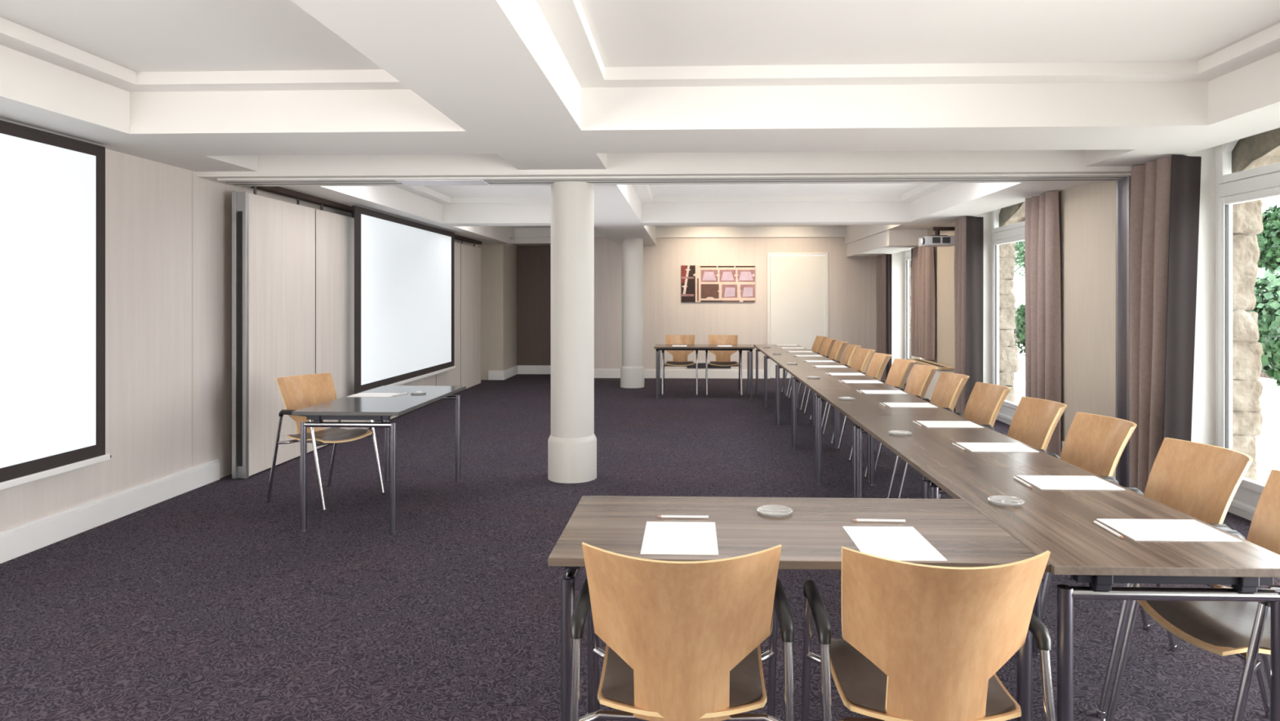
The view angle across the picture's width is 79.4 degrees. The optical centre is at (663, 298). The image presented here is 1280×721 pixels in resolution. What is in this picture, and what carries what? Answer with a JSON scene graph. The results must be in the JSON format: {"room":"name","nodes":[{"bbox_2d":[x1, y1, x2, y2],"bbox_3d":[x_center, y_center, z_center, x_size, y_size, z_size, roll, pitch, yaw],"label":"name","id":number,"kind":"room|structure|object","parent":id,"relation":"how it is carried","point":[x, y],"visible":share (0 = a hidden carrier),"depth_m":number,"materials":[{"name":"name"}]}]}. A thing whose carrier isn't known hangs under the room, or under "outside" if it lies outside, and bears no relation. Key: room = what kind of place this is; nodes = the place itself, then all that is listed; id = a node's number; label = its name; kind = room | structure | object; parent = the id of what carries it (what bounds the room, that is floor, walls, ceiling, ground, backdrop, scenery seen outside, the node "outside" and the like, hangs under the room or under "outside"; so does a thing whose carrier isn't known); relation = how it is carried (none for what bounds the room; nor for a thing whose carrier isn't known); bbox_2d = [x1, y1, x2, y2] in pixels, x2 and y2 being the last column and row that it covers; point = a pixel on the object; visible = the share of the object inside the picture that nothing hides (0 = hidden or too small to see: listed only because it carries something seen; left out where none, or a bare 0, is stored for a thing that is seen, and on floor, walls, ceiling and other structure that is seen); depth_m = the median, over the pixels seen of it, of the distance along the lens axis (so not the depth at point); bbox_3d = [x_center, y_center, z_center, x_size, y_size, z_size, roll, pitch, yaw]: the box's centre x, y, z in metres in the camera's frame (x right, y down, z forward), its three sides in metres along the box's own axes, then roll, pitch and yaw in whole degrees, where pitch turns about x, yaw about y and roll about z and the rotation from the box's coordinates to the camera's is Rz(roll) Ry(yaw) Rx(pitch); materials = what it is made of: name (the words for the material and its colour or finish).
{"room":"conference room","nodes":[
{"label":"conference room","id":0,"kind":"room"},
{"bbox_2d":[0,148,477,532],"bbox_3d":[-3.614,0.080,5.331,0.120,2.700,16.400,0,0,2],"label":"wall","id":1,"kind":"structure","parent":0,"point":[148,202],"depth_m":5.38,"materials":[{"name":"paint"}]},
{"bbox_2d":[0,458,220,563],"bbox_3d":[-3.674,1.347,1.611,0.022,0.165,8.960,0,0,2],"label":"baseboard","id":2,"kind":"structure","parent":1,"relation":"attached to","point":[21,540],"depth_m":4.85,"materials":[{"name":"paint"}]},
{"bbox_2d":[191,170,193,466],"bbox_3d":[-3.536,0.157,5.783,0.005,2.227,0.012,0,0,2],"label":"trim","id":3,"kind":"structure","parent":1,"relation":"attached to","point":[192,171],"depth_m":5.78,"materials":[{"name":"laminate"}]},
{"bbox_2d":[251,186,481,244],"bbox_3d":[-3.234,-0.933,9.681,0.090,0.047,6.680,0,0,2],"label":"trim","id":4,"kind":"structure","parent":1,"relation":"attached to","point":[273,189],"depth_m":7.22,"materials":[{"name":"brown metal"}]},
{"bbox_2d":[231,186,315,478],"bbox_3d":[-3.338,0.256,6.655,0.116,2.341,1.130,0,0,2],"label":"partition panel","id":5,"kind":"object","parent":4,"relation":"hanging from","point":[273,240],"visible":0.93,"depth_m":6.39,"materials":[{"name":"laminate"}]},
{"bbox_2d":[315,204,366,448],"bbox_3d":[-3.295,0.252,7.795,0.104,2.333,1.130,0,0,2],"label":"partition panel","id":6,"kind":"object","parent":4,"relation":"hanging from","point":[334,233],"visible":0.39,"depth_m":7.62,"materials":[{"name":"laminate"}]},
{"bbox_2d":[404,374,435,412],"bbox_3d":[-3.215,0.252,10.073,0.104,2.333,1.130,0,0,2],"label":"partition panel","id":7,"kind":"object","parent":4,"relation":"hanging from","point":[430,380],"visible":0.09,"depth_m":10.23,"materials":[{"name":"laminate"}]},
{"bbox_2d":[435,242,460,400],"bbox_3d":[-3.174,0.252,11.212,0.104,2.333,1.130,0,0,2],"label":"partition panel","id":8,"kind":"object","parent":4,"relation":"hanging from","point":[451,377],"visible":0.12,"depth_m":11.58,"materials":[{"name":"laminate"}]},
{"bbox_2d":[460,240,480,388],"bbox_3d":[-3.134,0.252,12.352,0.104,2.333,1.130,0,0,2],"label":"partition panel","id":9,"kind":"object","parent":4,"relation":"hanging from","point":[470,256],"visible":0.72,"depth_m":12.31,"materials":[{"name":"laminate"}]},
{"bbox_2d":[477,244,516,379],"bbox_3d":[-3.079,0.080,14.068,0.570,2.700,1.100,0,0,2],"label":"wall","id":10,"kind":"structure","parent":0,"point":[498,261],"depth_m":13.52,"materials":[{"name":"beige paint"}]},
{"bbox_2d":[0,373,1279,720],"bbox_3d":[0.012,1.480,5.703,7.700,0.100,18.000,0,0,2],"label":"floor","id":11,"kind":"structure","parent":0,"point":[210,602],"depth_m":3.81,"materials":[{"name":"carpet"}]},
{"bbox_2d":[266,373,385,512],"bbox_3d":[-2.429,0.996,5.515,0.649,0.869,0.545,0,0,27],"label":"chair","id":12,"kind":"object","parent":11,"relation":"on","point":[299,392],"visible":0.75,"depth_m":5.55,"materials":[{"name":"wood"}]},
{"bbox_2d":[292,385,466,533],"bbox_3d":[-1.911,1.060,5.381,0.660,0.740,1.399,0,0,2],"label":"meeting table","id":13,"kind":"object","parent":11,"relation":"on","point":[379,409],"visible":0.97,"depth_m":4.82,"materials":[{"name":"grey laminate"}]},
{"bbox_2d":[346,392,399,396],"bbox_3d":[-2.067,0.688,5.497,0.297,0.002,0.210,0,0,2],"label":"paper sheet","id":14,"kind":"object","parent":13,"relation":"on","point":[359,394],"visible":1,"depth_m":5.49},
{"bbox_2d":[547,181,596,483],"bbox_3d":[-0.728,0.255,6.150,0.386,2.350,0.386,0,0,2],"label":"round column","id":15,"kind":"structure","parent":11,"relation":"on","point":[572,439],"depth_m":6.00,"materials":[{"name":"paint"}]},
{"bbox_2d":[620,238,644,387],"bbox_3d":[-0.504,0.236,12.456,0.386,2.387,0.386,0,0,2],"label":"round column","id":16,"kind":"structure","parent":11,"relation":"on","point":[632,369],"depth_m":12.30,"materials":[{"name":"paint"}]},
{"bbox_2d":[661,334,697,395],"bbox_3d":[0.248,0.996,11.653,0.545,0.869,0.649,0,0,2],"label":"chair","id":17,"kind":"object","parent":11,"relation":"on","point":[679,357],"visible":0.93,"depth_m":11.81,"materials":[{"name":"wood"}]},
{"bbox_2d":[568,542,795,720],"bbox_3d":[0.048,0.996,1.975,0.545,0.869,0.649,0,0,2],"label":"chair","id":18,"kind":"object","parent":11,"relation":"on","point":[682,639],"visible":1,"depth_m":1.79,"materials":[{"name":"wood"}]},
{"bbox_2d":[653,344,755,399],"bbox_3d":[0.588,1.060,11.241,1.429,0.740,0.650,0,0,2],"label":"meeting table","id":19,"kind":"object","parent":11,"relation":"on","point":[748,348],"visible":1,"depth_m":11.02,"materials":[{"name":"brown wood"}]},
{"bbox_2d":[705,334,742,395],"bbox_3d":[0.902,0.996,11.630,0.545,0.869,0.649,0,0,2],"label":"chair","id":20,"kind":"object","parent":11,"relation":"on","point":[722,357],"visible":0.94,"depth_m":11.79,"materials":[{"name":"wood"}]},
{"bbox_2d":[753,344,811,406],"bbox_3d":[1.645,1.060,10.839,0.650,0.740,1.379,0,0,2],"label":"meeting table","id":21,"kind":"object","parent":11,"relation":"on","point":[760,347],"visible":0.5,"depth_m":11.02,"materials":[{"name":"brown wood"}]},
{"bbox_2d":[761,351,830,423],"bbox_3d":[1.595,1.060,9.449,0.650,0.740,1.399,0,0,2],"label":"meeting table","id":22,"kind":"object","parent":11,"relation":"on","point":[784,355],"visible":0.44,"depth_m":9.45,"materials":[{"name":"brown wood"}]},
{"bbox_2d":[547,495,1049,720],"bbox_3d":[0.360,1.060,2.351,1.314,0.740,0.650,0,0,2],"label":"meeting table","id":23,"kind":"object","parent":11,"relation":"on","point":[813,536],"visible":0.71,"depth_m":2.28,"materials":[{"name":"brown wood"}]},
{"bbox_2d":[640,521,718,555],"bbox_3d":[0.048,0.688,2.222,0.210,0.002,0.297,0,0,2],"label":"paper sheet","id":24,"kind":"object","parent":23,"relation":"on","point":[699,538],"visible":1,"depth_m":2.21,"materials":[{"name":"paper"}]},
{"bbox_2d":[656,515,708,518],"bbox_3d":[0.059,0.685,2.419,0.164,0.007,0.008,0,0,2],"label":"pencil","id":25,"kind":"object","parent":23,"relation":"on","point":[659,516],"visible":1,"depth_m":2.42,"materials":[{"name":"white paint"}]},
{"bbox_2d":[756,504,792,516],"bbox_3d":[0.358,0.684,2.479,0.114,0.010,0.114,0,0,2],"label":"glass dish","id":26,"kind":"object","parent":23,"relation":"on","point":[773,510],"visible":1,"depth_m":2.48,"materials":[{"name":"white"}]},
{"bbox_2d":[852,518,905,522],"bbox_3d":[0.663,0.685,2.378,0.164,0.007,0.009,0,0,3],"label":"pencil","id":27,"kind":"object","parent":23,"relation":"on","point":[856,519],"visible":1,"depth_m":2.38,"materials":[{"name":"white paint"}]},
{"bbox_2d":[842,525,946,560],"bbox_3d":[0.642,0.688,2.174,0.210,0.002,0.297,0,0,1],"label":"paper sheet","id":28,"kind":"object","parent":23,"relation":"on","point":[895,543],"visible":0.86,"depth_m":2.16,"materials":[{"name":"paper"}]},
{"bbox_2d":[781,335,827,397],"bbox_3d":[2.091,0.996,11.354,0.649,0.869,0.545,0,0,1],"label":"chair","id":29,"kind":"object","parent":11,"relation":"on","point":[817,345],"visible":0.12,"depth_m":11.47,"materials":[{"name":"wood"}]},
{"bbox_2d":[788,337,837,399],"bbox_3d":[2.082,0.996,10.683,0.649,0.869,0.545,0,0,3],"label":"chair","id":30,"kind":"object","parent":11,"relation":"on","point":[828,343],"visible":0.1,"depth_m":10.82,"materials":[{"name":"wood"}]},
{"bbox_2d":[773,359,856,447],"bbox_3d":[1.546,1.060,8.050,0.650,0.740,1.399,0,0,2],"label":"meeting table","id":31,"kind":"object","parent":11,"relation":"on","point":[802,365],"visible":0.58,"depth_m":8.13,"materials":[{"name":"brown wood"}]},
{"bbox_2d":[813,364,847,367],"bbox_3d":[1.690,0.688,7.795,0.297,0.002,0.210,0,0,2],"label":"paper sheet","id":32,"kind":"object","parent":31,"relation":"on","point":[817,366],"visible":1,"depth_m":7.80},
{"bbox_2d":[798,340,848,411],"bbox_3d":[2.062,0.996,10.003,0.649,0.869,0.545,0,0,3],"label":"chair","id":33,"kind":"object","parent":11,"relation":"on","point":[838,347],"visible":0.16,"depth_m":10.08,"materials":[{"name":"wood"}]},
{"bbox_2d":[803,344,861,421],"bbox_3d":[2.033,0.996,9.213,0.649,0.869,0.545,0,0,3],"label":"chair","id":34,"kind":"object","parent":11,"relation":"on","point":[851,350],"visible":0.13,"depth_m":9.35,"materials":[{"name":"wood"}]},
{"bbox_2d":[788,370,895,482],"bbox_3d":[1.496,1.060,6.651,0.650,0.740,1.399,0,0,2],"label":"meeting table","id":35,"kind":"object","parent":11,"relation":"on","point":[826,380],"visible":0.53,"depth_m":6.57,"materials":[{"name":"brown wood"}]},
{"bbox_2d":[828,373,865,375],"bbox_3d":[1.662,0.688,7.006,0.297,0.002,0.210,0,0,2],"label":"paper sheet","id":36,"kind":"object","parent":35,"relation":"on","point":[832,374],"visible":1,"depth_m":6.97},
{"bbox_2d":[842,380,882,382],"bbox_3d":[1.639,0.688,6.366,0.297,0.002,0.210,0,0,2],"label":"paper sheet","id":37,"kind":"object","parent":35,"relation":"on","point":[846,381],"visible":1,"depth_m":6.35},
{"bbox_2d":[811,347,875,430],"bbox_3d":[1.996,0.996,8.480,0.649,0.869,0.545,0,0,1],"label":"chair","id":38,"kind":"object","parent":11,"relation":"on","point":[863,356],"visible":0.15,"depth_m":8.58,"materials":[{"name":"wood"}]},
{"bbox_2d":[822,352,892,444],"bbox_3d":[1.964,0.996,7.755,0.649,0.869,0.545,0,0,3],"label":"chair","id":39,"kind":"object","parent":11,"relation":"on","point":[877,366],"visible":0.23,"depth_m":7.88,"materials":[{"name":"wood"}]},
{"bbox_2d":[837,358,915,462],"bbox_3d":[1.949,0.996,6.986,0.649,0.869,0.545,0,0,2],"label":"chair","id":40,"kind":"object","parent":11,"relation":"on","point":[900,370],"visible":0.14,"depth_m":7.11,"materials":[{"name":"wood"}]},
{"bbox_2d":[812,387,959,498],"bbox_3d":[1.447,1.060,5.252,0.650,0.740,1.399,0,0,2],"label":"meeting table","id":41,"kind":"object","parent":11,"relation":"on","point":[863,403],"visible":0.48,"depth_m":5.25,"materials":[{"name":"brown wood"}]},
{"bbox_2d":[860,390,907,394],"bbox_3d":[1.615,0.688,5.666,0.297,0.002,0.210,0,0,2],"label":"paper sheet","id":42,"kind":"object","parent":41,"relation":"on","point":[864,391],"visible":1,"depth_m":5.63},
{"bbox_2d":[882,402,937,407],"bbox_3d":[1.590,0.688,4.977,0.297,0.002,0.210,0,0,2],"label":"paper sheet","id":43,"kind":"object","parent":41,"relation":"on","point":[890,404],"visible":1,"depth_m":4.95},
{"bbox_2d":[851,364,937,478],"bbox_3d":[1.925,0.996,6.356,0.649,0.869,0.545,0,0,3],"label":"chair","id":44,"kind":"object","parent":11,"relation":"on","point":[921,376],"visible":0.23,"depth_m":6.46,"materials":[{"name":"wood"}]},
{"bbox_2d":[875,371,969,497],"bbox_3d":[1.911,0.996,5.681,0.649,0.869,0.545,0,0,3],"label":"chair","id":45,"kind":"object","parent":11,"relation":"on","point":[948,387],"visible":0.2,"depth_m":5.78,"materials":[{"name":"wood"}]},
{"bbox_2d":[800,546,1056,720],"bbox_3d":[0.643,0.996,1.939,0.545,0.869,0.649,0,0,4],"label":"chair","id":46,"kind":"object","parent":11,"relation":"on","point":[920,642],"visible":1,"depth_m":1.75,"materials":[{"name":"wood"}]},
{"bbox_2d":[906,358,955,412],"bbox_3d":[3.465,1.135,10.044,0.175,0.590,1.440,0,0,2],"label":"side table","id":47,"kind":"object","parent":11,"relation":"on","point":[941,367],"visible":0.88,"depth_m":9.73,"materials":[{"name":"white paint"}]},
{"bbox_2d":[914,359,946,367],"bbox_3d":[3.468,0.860,10.044,0.100,0.020,1.320,0,0,2],"label":"grille","id":48,"kind":"object","parent":47,"relation":"attached to","point":[921,362],"depth_m":10.07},
{"bbox_2d":[897,382,1011,497],"bbox_3d":[1.887,0.996,4.957,0.649,0.869,0.545,0,0,2],"label":"chair","id":49,"kind":"object","parent":11,"relation":"on","point":[985,401],"visible":0.19,"depth_m":5.07,"materials":[{"name":"wood"}]},
{"bbox_2d":[848,414,1079,498],"bbox_3d":[1.397,1.060,3.853,0.650,0.740,1.399,0,0,2],"label":"meeting table","id":50,"kind":"object","parent":11,"relation":"on","point":[926,446],"visible":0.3,"depth_m":3.72,"materials":[{"name":"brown wood"}]},
{"bbox_2d":[888,430,911,435],"bbox_3d":[1.202,0.684,3.915,0.114,0.010,0.114,0,0,2],"label":"glass dish","id":51,"kind":"object","parent":50,"relation":"on","point":[902,433],"visible":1,"depth_m":3.91,"materials":[{"name":"white"}]},
{"bbox_2d":[915,420,983,427],"bbox_3d":[1.563,0.688,4.217,0.297,0.002,0.210,0,0,2],"label":"paper sheet","id":52,"kind":"object","parent":50,"relation":"on","point":[940,424],"visible":1,"depth_m":4.21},
{"bbox_2d":[955,442,1039,452],"bbox_3d":[1.540,0.688,3.568,0.297,0.002,0.210,0,0,2],"label":"paper sheet","id":53,"kind":"object","parent":50,"relation":"on","point":[973,446],"visible":1,"depth_m":3.56,"materials":[{"name":"paper"}]},
{"bbox_2d":[939,396,1072,579],"bbox_3d":[1.838,0.996,4.192,0.649,0.869,0.545,0,0,2],"label":"chair","id":54,"kind":"object","parent":11,"relation":"on","point":[1034,420],"visible":0.16,"depth_m":4.28,"materials":[{"name":"wood"}]},
{"bbox_2d":[1045,412,1151,630],"bbox_3d":[1.833,0.996,3.588,0.649,0.869,0.545,0,0,1],"label":"chair","id":55,"kind":"object","parent":11,"relation":"on","point":[1094,443],"visible":0.2,"depth_m":3.67,"materials":[{"name":"wood"}]},
{"bbox_2d":[919,466,1279,720],"bbox_3d":[1.352,1.060,2.564,0.650,0.740,1.179,0,0,2],"label":"meeting table","id":56,"kind":"object","parent":11,"relation":"on","point":[1060,522],"visible":0.77,"depth_m":2.10,"materials":[{"name":"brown wood"}]},
{"bbox_2d":[987,495,1024,506],"bbox_3d":[1.156,0.684,2.601,0.114,0.010,0.114,0,0,2],"label":"glass dish","id":57,"kind":"object","parent":56,"relation":"on","point":[1006,500],"visible":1,"depth_m":2.60,"materials":[{"name":"white"}]},
{"bbox_2d":[1016,475,1124,489],"bbox_3d":[1.516,0.688,2.883,0.297,0.002,0.210,0,0,2],"label":"paper sheet","id":58,"kind":"object","parent":56,"relation":"on","point":[1042,482],"visible":1,"depth_m":2.87,"materials":[{"name":"paper"}]},
{"bbox_2d":[1093,520,1124,537],"bbox_3d":[1.319,0.685,2.283,0.009,0.007,0.164,0,0,3],"label":"pencil","id":59,"kind":"object","parent":56,"relation":"on","point":[1095,522],"visible":1,"depth_m":2.28,"materials":[{"name":"white paint"}]},
{"bbox_2d":[1096,518,1242,541],"bbox_3d":[1.495,0.688,2.293,0.297,0.002,0.210,0,0,2],"label":"paper sheet","id":60,"kind":"object","parent":56,"relation":"on","point":[1175,530],"visible":1,"depth_m":2.28,"materials":[{"name":"paper"}]},
{"bbox_2d":[1041,437,1270,719],"bbox_3d":[1.810,0.996,2.883,0.649,0.869,0.545,0,0,1],"label":"chair","id":61,"kind":"object","parent":11,"relation":"on","point":[1199,481],"visible":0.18,"depth_m":2.92,"materials":[{"name":"wood"}]},
{"bbox_2d":[1103,469,1279,720],"bbox_3d":[1.785,0.996,2.308,0.649,0.869,0.545,0,0,1],"label":"chair","id":62,"kind":"object","parent":11,"relation":"on","point":[1242,629],"visible":0.66,"depth_m":2.35,"materials":[{"name":"wood"}]},
{"bbox_2d":[0,0,1279,227],"bbox_3d":[0.012,-1.295,5.703,7.700,0.190,18.000,0,0,2],"label":"ceiling","id":63,"kind":"structure","parent":0,"point":[131,46],"depth_m":3.79,"materials":[{"name":"paint"}]},
{"bbox_2d":[0,44,257,171],"bbox_3d":[-3.453,-1.113,1.473,0.475,0.313,8.700,0,0,2],"label":"beam","id":64,"kind":"structure","parent":63,"relation":"attached to","point":[35,93],"depth_m":4.20,"materials":[{"name":"paint"}]},
{"bbox_2d":[0,120,111,490],"bbox_3d":[-3.535,0.035,3.232,0.046,1.950,3.194,0,0,2],"label":"projection screen","id":65,"kind":"object","parent":64,"relation":"hanging from","point":[52,186],"visible":1,"depth_m":4.37,"materials":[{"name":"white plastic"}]},
{"bbox_2d":[129,88,495,155],"bbox_3d":[-2.107,-1.113,4.793,1.980,0.313,0.690,0,0,2],"label":"beam","id":66,"kind":"structure","parent":63,"relation":"attached to","point":[322,122],"depth_m":4.47,"materials":[{"name":"paint"}]},
{"bbox_2d":[278,186,516,247],"bbox_3d":[-3.084,-1.113,10.476,0.575,0.313,8.280,0,0,2],"label":"beam","id":67,"kind":"structure","parent":63,"relation":"attached to","point":[394,201],"depth_m":8.57,"materials":[{"name":"paint"}]},
{"bbox_2d":[351,205,455,393],"bbox_3d":[-3.075,0.035,9.430,0.046,1.950,3.354,0,0,2],"label":"projection screen","id":68,"kind":"object","parent":67,"relation":"hanging from","point":[404,269],"visible":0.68,"depth_m":8.96,"materials":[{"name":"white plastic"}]},
{"bbox_2d":[290,0,656,244],"bbox_3d":[-0.763,-1.113,5.430,0.660,0.313,16.800,0,0,2],"label":"beam","id":69,"kind":"structure","parent":63,"relation":"attached to","point":[497,69],"depth_m":3.31,"materials":[{"name":"paint"}]},
{"bbox_2d":[442,204,551,226],"bbox_3d":[-1.872,-1.113,10.002,1.880,0.313,0.420,0,0,2],"label":"beam","id":70,"kind":"structure","parent":63,"relation":"attached to","point":[453,215],"depth_m":9.80,"materials":[{"name":"paint"}]},
{"bbox_2d":[510,226,607,245],"bbox_3d":[-1.786,-1.130,14.192,2.005,0.280,0.760,0,0,2],"label":"beam","id":71,"kind":"structure","parent":63,"relation":"attached to","point":[522,236],"depth_m":13.84,"materials":[{"name":"paint"}]},
{"bbox_2d":[195,150,1131,186],"bbox_3d":[-0.009,-1.095,5.964,7.040,0.350,0.526,0,0,2],"label":"beam","id":72,"kind":"structure","parent":63,"relation":"attached to","point":[972,162],"depth_m":5.70,"materials":[{"name":"paint"}]},
{"bbox_2d":[217,173,1131,186],"bbox_3d":[0.041,-0.911,5.962,6.940,0.017,0.320,0,0,2],"label":"ceiling track","id":73,"kind":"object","parent":72,"relation":"attached to","point":[999,177],"depth_m":5.92,"materials":[{"name":"metal"}]},
{"bbox_2d":[641,202,910,225],"bbox_3d":[1.406,-1.113,9.886,3.360,0.313,0.420,0,0,2],"label":"beam","id":74,"kind":"structure","parent":63,"relation":"attached to","point":[751,213],"depth_m":9.68,"materials":[{"name":"paint"}]},
{"bbox_2d":[581,81,1208,153],"bbox_3d":[1.285,-1.113,4.673,3.487,0.313,0.690,0,0,2],"label":"beam","id":75,"kind":"structure","parent":63,"relation":"attached to","point":[1077,116],"depth_m":4.35,"materials":[{"name":"paint"}]},
{"bbox_2d":[844,182,1090,244],"bbox_3d":[3.370,-1.113,9.897,0.565,0.313,7.580,0,0,2],"label":"beam","id":76,"kind":"structure","parent":63,"relation":"attached to","point":[940,207],"depth_m":8.14,"materials":[{"name":"paint"}]},
{"bbox_2d":[846,229,927,257],"bbox_3d":[3.467,-0.846,12.220,0.535,0.222,2.930,0,0,2],"label":"beam","id":77,"kind":"structure","parent":76,"relation":"attached to","point":[891,241],"depth_m":11.25,"materials":[{"name":"paint"}]},
{"bbox_2d":[875,253,891,381],"bbox_3d":[3.679,0.345,12.916,0.131,2.140,0.647,0,0,2],"label":"curtain","id":78,"kind":"object","parent":77,"relation":"hanging from","point":[883,273],"visible":0.8,"depth_m":12.68,"materials":[{"name":"beige fabric"}]},
{"bbox_2d":[911,246,935,359],"bbox_3d":[3.640,0.050,10.766,0.206,1.550,0.876,0,0,2],"label":"curtain","id":79,"kind":"object","parent":77,"relation":"hanging from","point":[922,266],"visible":0.94,"depth_m":10.54,"materials":[{"name":"beige fabric"}]},
{"bbox_2d":[954,216,983,414],"bbox_3d":[3.547,0.233,9.094,0.283,2.365,0.327,0,0,-28],"label":"curtain","id":80,"kind":"object","parent":76,"relation":"hanging from","point":[969,230],"visible":0.81,"depth_m":8.99,"materials":[{"name":"beige fabric"}]},
{"bbox_2d":[1024,191,1061,456],"bbox_3d":[3.468,0.233,7.093,0.122,2.365,0.562,0,0,2],"label":"curtain","id":81,"kind":"object","parent":76,"relation":"hanging from","point":[1042,237],"visible":0.75,"depth_m":6.98,"materials":[{"name":"beige fabric"}]},
{"bbox_2d":[1084,51,1279,166],"bbox_3d":[3.127,-1.113,1.240,0.438,0.313,8.700,0,0,2],"label":"beam","id":82,"kind":"structure","parent":63,"relation":"attached to","point":[1243,102],"depth_m":4.20,"materials":[{"name":"paint"}]},
{"bbox_2d":[1128,154,1201,493],"bbox_3d":[3.479,0.233,5.351,0.266,2.365,0.523,0,0,2],"label":"curtain","id":83,"kind":"object","parent":82,"relation":"hanging from","point":[1165,192],"visible":0.84,"depth_m":5.25,"materials":[{"name":"beige fabric"}]},
{"bbox_2d":[516,236,876,369],"bbox_3d":[0.687,0.080,14.159,6.950,2.700,0.750,0,0,2],"label":"wall","id":84,"kind":"structure","parent":0,"point":[852,300],"depth_m":13.80,"materials":[{"name":"paint"}]},
{"bbox_2d":[488,364,866,379],"bbox_3d":[0.367,1.347,13.910,6.850,0.165,1.072,0,0,2],"label":"baseboard","id":85,"kind":"structure","parent":84,"relation":"attached to","point":[598,373],"depth_m":13.78,"materials":[{"name":"paint"}]},
{"bbox_2d":[685,362,731,368],"bbox_3d":[0.808,1.202,13.770,0.820,0.115,0.020,0,0,2],"label":"air vent","id":86,"kind":"object","parent":84,"relation":"in","point":[700,365],"visible":0.38,"depth_m":13.77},
{"bbox_2d":[681,265,755,302],"bbox_3d":[0.973,-0.260,13.758,1.310,0.656,0.031,0,0,2],"label":"picture","id":87,"kind":"object","parent":84,"relation":"attached to","point":[700,283],"visible":1,"depth_m":13.74},
{"bbox_2d":[655,226,845,237],"bbox_3d":[1.541,-1.177,13.714,3.360,0.185,0.080,0,0,2],"label":"trim","id":88,"kind":"structure","parent":84,"relation":"attached to","point":[813,231],"depth_m":13.67,"materials":[{"name":"paint"}]},
{"bbox_2d":[767,252,828,378],"bbox_3d":[2.389,0.307,13.763,1.080,2.245,0.122,0,0,2],"label":"door","id":89,"kind":"structure","parent":84,"relation":"in","point":[797,282],"depth_m":13.72,"materials":[{"name":"white paint"}]},
{"bbox_2d":[918,226,955,246],"bbox_3d":[3.397,-0.790,9.503,0.480,0.290,0.306,0,0,2],"label":"projector","id":90,"kind":"object","parent":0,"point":[936,240],"visible":0.83,"depth_m":9.37,"materials":[{"name":"white"}]},
{"bbox_2d":[932,236,940,243],"bbox_3d":[3.313,-0.707,9.357,0.094,0.073,0.008,0,0,2],"label":"vent grille","id":91,"kind":"object","parent":90,"relation":"attached to","point":[935,239],"depth_m":9.35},
{"bbox_2d":[891,146,1215,445],"bbox_3d":[3.671,0.080,5.333,0.360,2.700,16.920,0,0,2],"label":"wall","id":92,"kind":"structure","parent":0,"point":[1086,211],"depth_m":6.37,"materials":[{"name":"beige paint"}]},
{"bbox_2d":[904,248,925,383],"bbox_3d":[4.042,0.120,11.889,0.072,2.620,2.150,0,0,2],"label":"window","id":93,"kind":"structure","parent":92,"relation":"in","point":[907,253],"depth_m":12.86,"materials":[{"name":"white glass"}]},
{"bbox_2d":[991,208,1025,425],"bbox_3d":[3.910,0.120,8.167,0.072,2.620,2.100,0,0,2],"label":"window","id":94,"kind":"structure","parent":92,"relation":"in","point":[1014,233],"depth_m":9.11,"materials":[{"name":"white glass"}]},
{"bbox_2d":[1115,176,1131,487],"bbox_3d":[3.483,0.261,5.810,0.050,2.338,0.180,0,0,2],"label":"trim","id":95,"kind":"structure","parent":92,"relation":"attached to","point":[1122,185],"depth_m":5.84,"materials":[{"name":"metal"}]},
{"bbox_2d":[1215,139,1279,520],"bbox_3d":[3.768,0.120,4.154,0.072,2.620,2.270,0,0,2],"label":"window","id":96,"kind":"structure","parent":92,"relation":"in","point":[1260,183],"depth_m":5.18,"materials":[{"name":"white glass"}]},
{"bbox_2d":[909,127,1279,480],"bbox_3d":[4.253,-0.391,13.363,0.286,3.681,33.041,0,0,2],"label":"wall","id":97,"kind":"structure","parent":0,"point":[1263,148],"depth_m":5.25,"materials":[{"name":"beige stone"}]},
{"label":"outside","id":98,"kind":"structure","parent":0,"visible":0},
{"bbox_2d":[920,343,1279,483],"bbox_3d":[32.638,1.615,18.857,56.100,0.130,100.000,0,0,2],"label":"ground","id":99,"kind":"structure","parent":98,"point":[1268,442],"depth_m":9.75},
{"bbox_2d":[1013,303,1025,354],"bbox_3d":[10.307,0.710,20.769,2.417,1.763,2.463,0,0,2],"label":"shrub","id":100,"kind":"object","parent":99,"relation":"on","point":[1020,313],"visible":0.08,"depth_m":20.55,"materials":[{"name":"green plant"}]},
{"bbox_2d":[1013,240,1024,275],"bbox_3d":[14.388,-0.792,29.640,2.914,4.688,2.981,0,0,2],"label":"tree","id":101,"kind":"object","parent":99,"relation":"on","point":[1020,247],"visible":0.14,"depth_m":29.31,"materials":[{"name":"green plant"}]},
{"bbox_2d":[1013,307,1272,378],"bbox_3d":[11.927,0.915,19.653,0.072,1.270,48.125,0,0,2],"label":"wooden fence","id":102,"kind":"object","parent":99,"relation":"on","point":[1263,374],"visible":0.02,"depth_m":15.11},
{"bbox_2d":[1248,266,1279,386],"bbox_3d":[10.297,0.529,12.435,1.764,2.134,1.839,0,0,2],"label":"shrub","id":103,"kind":"object","parent":99,"relation":"on","point":[1268,308],"visible":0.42,"depth_m":12.28,"materials":[{"name":"green plant"}]},
{"bbox_2d":[1256,204,1279,273],"bbox_3d":[13.357,-0.257,16.494,1.664,3.617,1.785,0,0,42],"label":"tree","id":104,"kind":"object","parent":99,"relation":"on","point":[1268,241],"visible":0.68,"depth_m":16.25,"materials":[{"name":"green plant"}]},
{"bbox_2d":[1257,325,1279,383],"bbox_3d":[8.922,0.923,10.320,1.724,1.404,1.413,0,0,2],"label":"shrub","id":105,"kind":"object","parent":99,"relation":"on","point":[1270,357],"visible":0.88,"depth_m":10.42,"materials":[{"name":"green plant"}]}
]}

